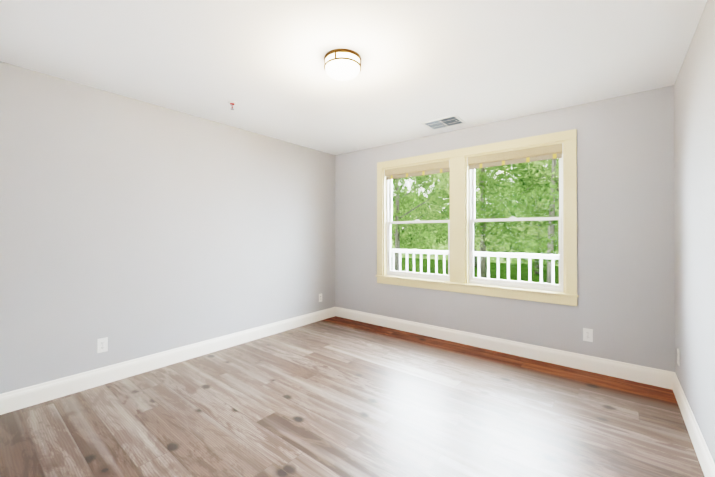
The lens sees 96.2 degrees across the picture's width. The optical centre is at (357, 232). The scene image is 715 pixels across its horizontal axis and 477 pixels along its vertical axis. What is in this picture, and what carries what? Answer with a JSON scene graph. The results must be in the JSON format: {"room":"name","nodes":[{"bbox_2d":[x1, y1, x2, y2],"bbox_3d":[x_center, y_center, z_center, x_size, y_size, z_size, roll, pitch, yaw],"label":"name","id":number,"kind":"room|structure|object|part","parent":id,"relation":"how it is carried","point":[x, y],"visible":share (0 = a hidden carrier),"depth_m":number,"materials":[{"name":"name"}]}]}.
{"room":"empty bedroom","nodes":[
{"label":"empty bedroom","id":0,"kind":"room"},
{"bbox_2d":[0,61,334,393],"bbox_3d":[-1.689,0.041,3.345,0.150,2.455,4.430,0,0,39],"label":"wall","id":1,"kind":"structure","parent":0,"point":[131,228],"depth_m":2.87,"materials":[{"name":"grey paint"}]},
{"bbox_2d":[97,337,107,352],"bbox_3d":[-2.125,0.941,2.672,0.008,0.117,0.072,0,0,39],"label":"electrical outlet","id":2,"kind":"object","parent":1,"relation":"attached to","point":[102,344],"visible":1,"depth_m":2.67,"materials":[{"name":"white plastic"}]},
{"bbox_2d":[0,307,335,414],"bbox_3d":[-1.624,1.198,3.288,0.016,0.140,4.130,0,0,39],"label":"baseboard","id":3,"kind":"structure","parent":1,"relation":"attached to","point":[17,399],"depth_m":2.86,"materials":[{"name":"paint"}]},
{"bbox_2d":[0,316,704,476],"bbox_3d":[-0.184,1.323,2.131,4.010,0.120,4.430,0,0,39],"label":"floor","id":4,"kind":"structure","parent":0,"point":[335,396],"depth_m":2.18,"materials":[{"name":"brown wood"}]},
{"bbox_2d":[0,0,706,154],"bbox_3d":[-0.184,-1.252,2.142,4.010,0.120,4.430,0,0,39],"label":"ceiling","id":5,"kind":"structure","parent":0,"point":[470,63],"depth_m":2.16,"materials":[{"name":"white paint"}]},
{"bbox_2d":[228,101,236,109],"bbox_3d":[-1.145,-1.157,2.933,0.080,0.063,0.080,0,0,39],"label":"detector","id":6,"kind":"object","parent":5,"relation":"attached to","point":[232,103],"visible":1,"depth_m":2.92,"materials":[{"name":"white plastic"}]},
{"bbox_2d":[324,48,360,80],"bbox_3d":[-0.102,-1.131,2.204,0.254,0.120,0.254,0,0,39],"label":"lamp","id":7,"kind":"object","parent":5,"relation":"attached to","point":[341,64],"visible":1,"depth_m":2.12,"materials":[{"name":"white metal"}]},
{"bbox_2d":[421,115,465,129],"bbox_3d":[0.930,-1.180,3.472,0.390,0.011,0.300,0,0,39],"label":"ceiling vent","id":8,"kind":"object","parent":5,"relation":"in","point":[446,122],"visible":1,"depth_m":3.46,"materials":[{"name":"white plastic"}]},
{"bbox_2d":[335,85,674,371],"bbox_3d":[1.156,0.043,3.805,3.710,2.455,0.150,0,0,39],"label":"wall","id":9,"kind":"structure","parent":0,"point":[624,309],"depth_m":2.92,"materials":[{"name":"grey paint"}]},
{"bbox_2d":[376,129,578,305],"bbox_3d":[1.200,-0.135,3.748,2.294,1.650,0.184,0,0,39],"label":"window unit","id":10,"kind":"structure","parent":9,"relation":"in","point":[461,165],"depth_m":3.64,"materials":[{"name":"beige paint"}]},
{"bbox_3d":[0.799,-0.474,4.153,0.880,0.711,0.033,0,0,39],"label":"sash","id":11,"kind":"part","parent":10,"relation":"part of","materials":[{"name":"white plastic"}]},
{"bbox_2d":[384,160,449,180],"bbox_3d":[0.741,-0.754,4.082,0.924,0.192,0.056,0,0,39],"label":"roller blind","id":12,"kind":"object","parent":10,"relation":"attached to","point":[427,167],"depth_m":4.05,"materials":[{"name":"fabric"}]},
{"bbox_3d":[0.786,-0.133,4.135,0.924,1.434,0.090,0,0,39],"label":"vinyl frame","id":13,"kind":"part","parent":10,"relation":"part of","materials":[{"name":"white plastic"}]},
{"bbox_3d":[0.768,0.193,4.112,0.880,0.719,0.045,0,0,39],"label":"sash","id":14,"kind":"part","parent":10,"relation":"part of","materials":[{"name":"white plastic"}]},
{"bbox_3d":[0.772,0.203,4.117,0.840,0.659,0.006,0,0,39],"label":"glass","id":15,"kind":"part","parent":10,"relation":"part of","materials":[{"name":"clear glass"}]},
{"bbox_3d":[0.799,-0.474,4.153,0.840,0.671,0.006,0,0,39],"label":"glass","id":16,"kind":"part","parent":10,"relation":"part of","materials":[{"name":"clear glass"}]},
{"bbox_2d":[467,143,562,168],"bbox_3d":[1.622,-0.757,3.374,0.924,0.192,0.056,0,0,39],"label":"roller blind","id":17,"kind":"object","parent":10,"relation":"attached to","point":[540,151],"depth_m":3.33,"materials":[{"name":"fabric"}]},
{"bbox_3d":[1.667,-0.136,3.427,0.924,1.434,0.090,0,0,39],"label":"vinyl frame","id":18,"kind":"part","parent":10,"relation":"part of","materials":[{"name":"white plastic"}]},
{"bbox_3d":[1.649,0.189,3.404,0.880,0.719,0.045,0,0,39],"label":"sash","id":19,"kind":"part","parent":10,"relation":"part of","materials":[{"name":"white plastic"}]},
{"bbox_3d":[1.653,0.200,3.409,0.840,0.659,0.006,0,0,39],"label":"glass","id":20,"kind":"part","parent":10,"relation":"part of","materials":[{"name":"clear glass"}]},
{"bbox_3d":[1.680,-0.477,3.446,0.880,0.711,0.033,0,0,39],"label":"sash","id":21,"kind":"part","parent":10,"relation":"part of","materials":[{"name":"white plastic"}]},
{"bbox_3d":[1.680,-0.477,3.446,0.840,0.671,0.006,0,0,39],"label":"glass","id":22,"kind":"part","parent":10,"relation":"part of","materials":[{"name":"clear glass"}]},
{"bbox_2d":[335,307,673,389],"bbox_3d":[1.104,1.200,3.735,3.710,0.140,0.016,0,0,39],"label":"baseboard","id":23,"kind":"structure","parent":9,"relation":"attached to","point":[640,374],"depth_m":3.22,"materials":[{"name":"paint"}]},
{"bbox_2d":[583,328,592,341],"bbox_3d":[2.108,0.940,2.935,0.072,0.117,0.008,0,0,39],"label":"electrical outlet","id":24,"kind":"object","parent":9,"relation":"attached to","point":[587,334],"visible":1,"depth_m":2.93,"materials":[{"name":"white plastic"}]},
{"bbox_2d":[674,0,714,462],"bbox_3d":[1.321,0.031,0.928,0.150,2.455,4.430,0,0,39],"label":"wall","id":25,"kind":"structure","parent":0,"point":[694,159],"depth_m":1.87,"materials":[{"name":"grey paint"}]},
{"bbox_2d":[677,349,679,366],"bbox_3d":[2.427,0.945,2.427,0.008,0.117,0.072,0,0,39],"label":"electrical outlet","id":26,"kind":"object","parent":25,"relation":"attached to","point":[678,357],"visible":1,"depth_m":2.40,"materials":[{"name":"white plastic"}]},
{"bbox_2d":[673,372,714,476],"bbox_3d":[1.256,1.189,0.975,0.016,0.140,4.130,0,0,39],"label":"baseboard","id":27,"kind":"structure","parent":25,"relation":"attached to","point":[706,461],"depth_m":1.88,"materials":[{"name":"paint"}]},
{"label":"outside","id":28,"kind":"structure","parent":0,"visible":0},
{"bbox_2d":[391,257,558,283],"bbox_3d":[12.234,1.692,20.552,60.000,0.100,39.850,0,0,39],"label":"ground","id":29,"kind":"structure","parent":28,"point":[524,271],"depth_m":13.93,"materials":[{"name":"green plant"}]},
{"bbox_2d":[391,176,440,248],"bbox_3d":[1.057,-3.028,15.527,6.353,9.301,5.692,0,0,39],"label":"tree","id":30,"kind":"object","parent":29,"relation":"on","point":[403,206],"depth_m":14.64,"materials":[{"name":"green plant"}]},
{"bbox_2d":[391,172,449,270],"bbox_3d":[1.488,-2.307,11.749,5.086,7.822,5.576,0,0,39],"label":"tree","id":31,"kind":"object","parent":29,"relation":"on","point":[442,199],"depth_m":11.46,"materials":[{"name":"green plant"}]},
{"bbox_2d":[416,163,519,266],"bbox_3d":[5.484,-3.474,15.106,5.586,10.189,5.947,0,0,39],"label":"tree","id":32,"kind":"object","parent":29,"relation":"on","point":[475,250],"depth_m":14.89,"materials":[{"name":"green plant"}]},
{"bbox_2d":[410,159,558,277],"bbox_3d":[4.312,-2.581,11.186,5.777,8.367,5.823,0,0,39],"label":"tree","id":33,"kind":"object","parent":29,"relation":"on","point":[536,230],"depth_m":10.39,"materials":[{"name":"green plant"}]},
{"bbox_2d":[474,159,558,283],"bbox_3d":[5.144,-1.983,8.324,5.152,7.147,4.998,0,0,39],"label":"tree","id":34,"kind":"object","parent":29,"relation":"on","point":[536,247],"depth_m":8.53,"materials":[{"name":"green plant"}]},
{"bbox_2d":[474,158,558,273],"bbox_3d":[7.117,-3.565,12.223,5.619,10.345,6.112,0,0,39],"label":"tree","id":35,"kind":"object","parent":29,"relation":"on","point":[534,194],"depth_m":11.40,"materials":[{"name":"green plant"}]},
{"bbox_3d":[1.751,1.454,4.539,6.710,0.240,1.750,0,0,39],"label":"deck floor","id":36,"kind":"structure","parent":29,"relation":"on","visible":0},
{"bbox_2d":[391,249,558,283],"bbox_3d":[2.249,0.799,5.162,6.730,1.075,0.120,0,0,39],"label":"deck railing","id":37,"kind":"object","parent":36,"relation":"on","point":[541,257],"depth_m":5.23,"materials":[{"name":"white paint"}]},
{"bbox_2d":[391,158,558,265],"bbox_3d":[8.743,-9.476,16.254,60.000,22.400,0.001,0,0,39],"label":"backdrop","id":38,"kind":"structure","parent":28,"point":[426,235],"depth_m":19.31,"materials":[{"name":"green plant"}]}
]}

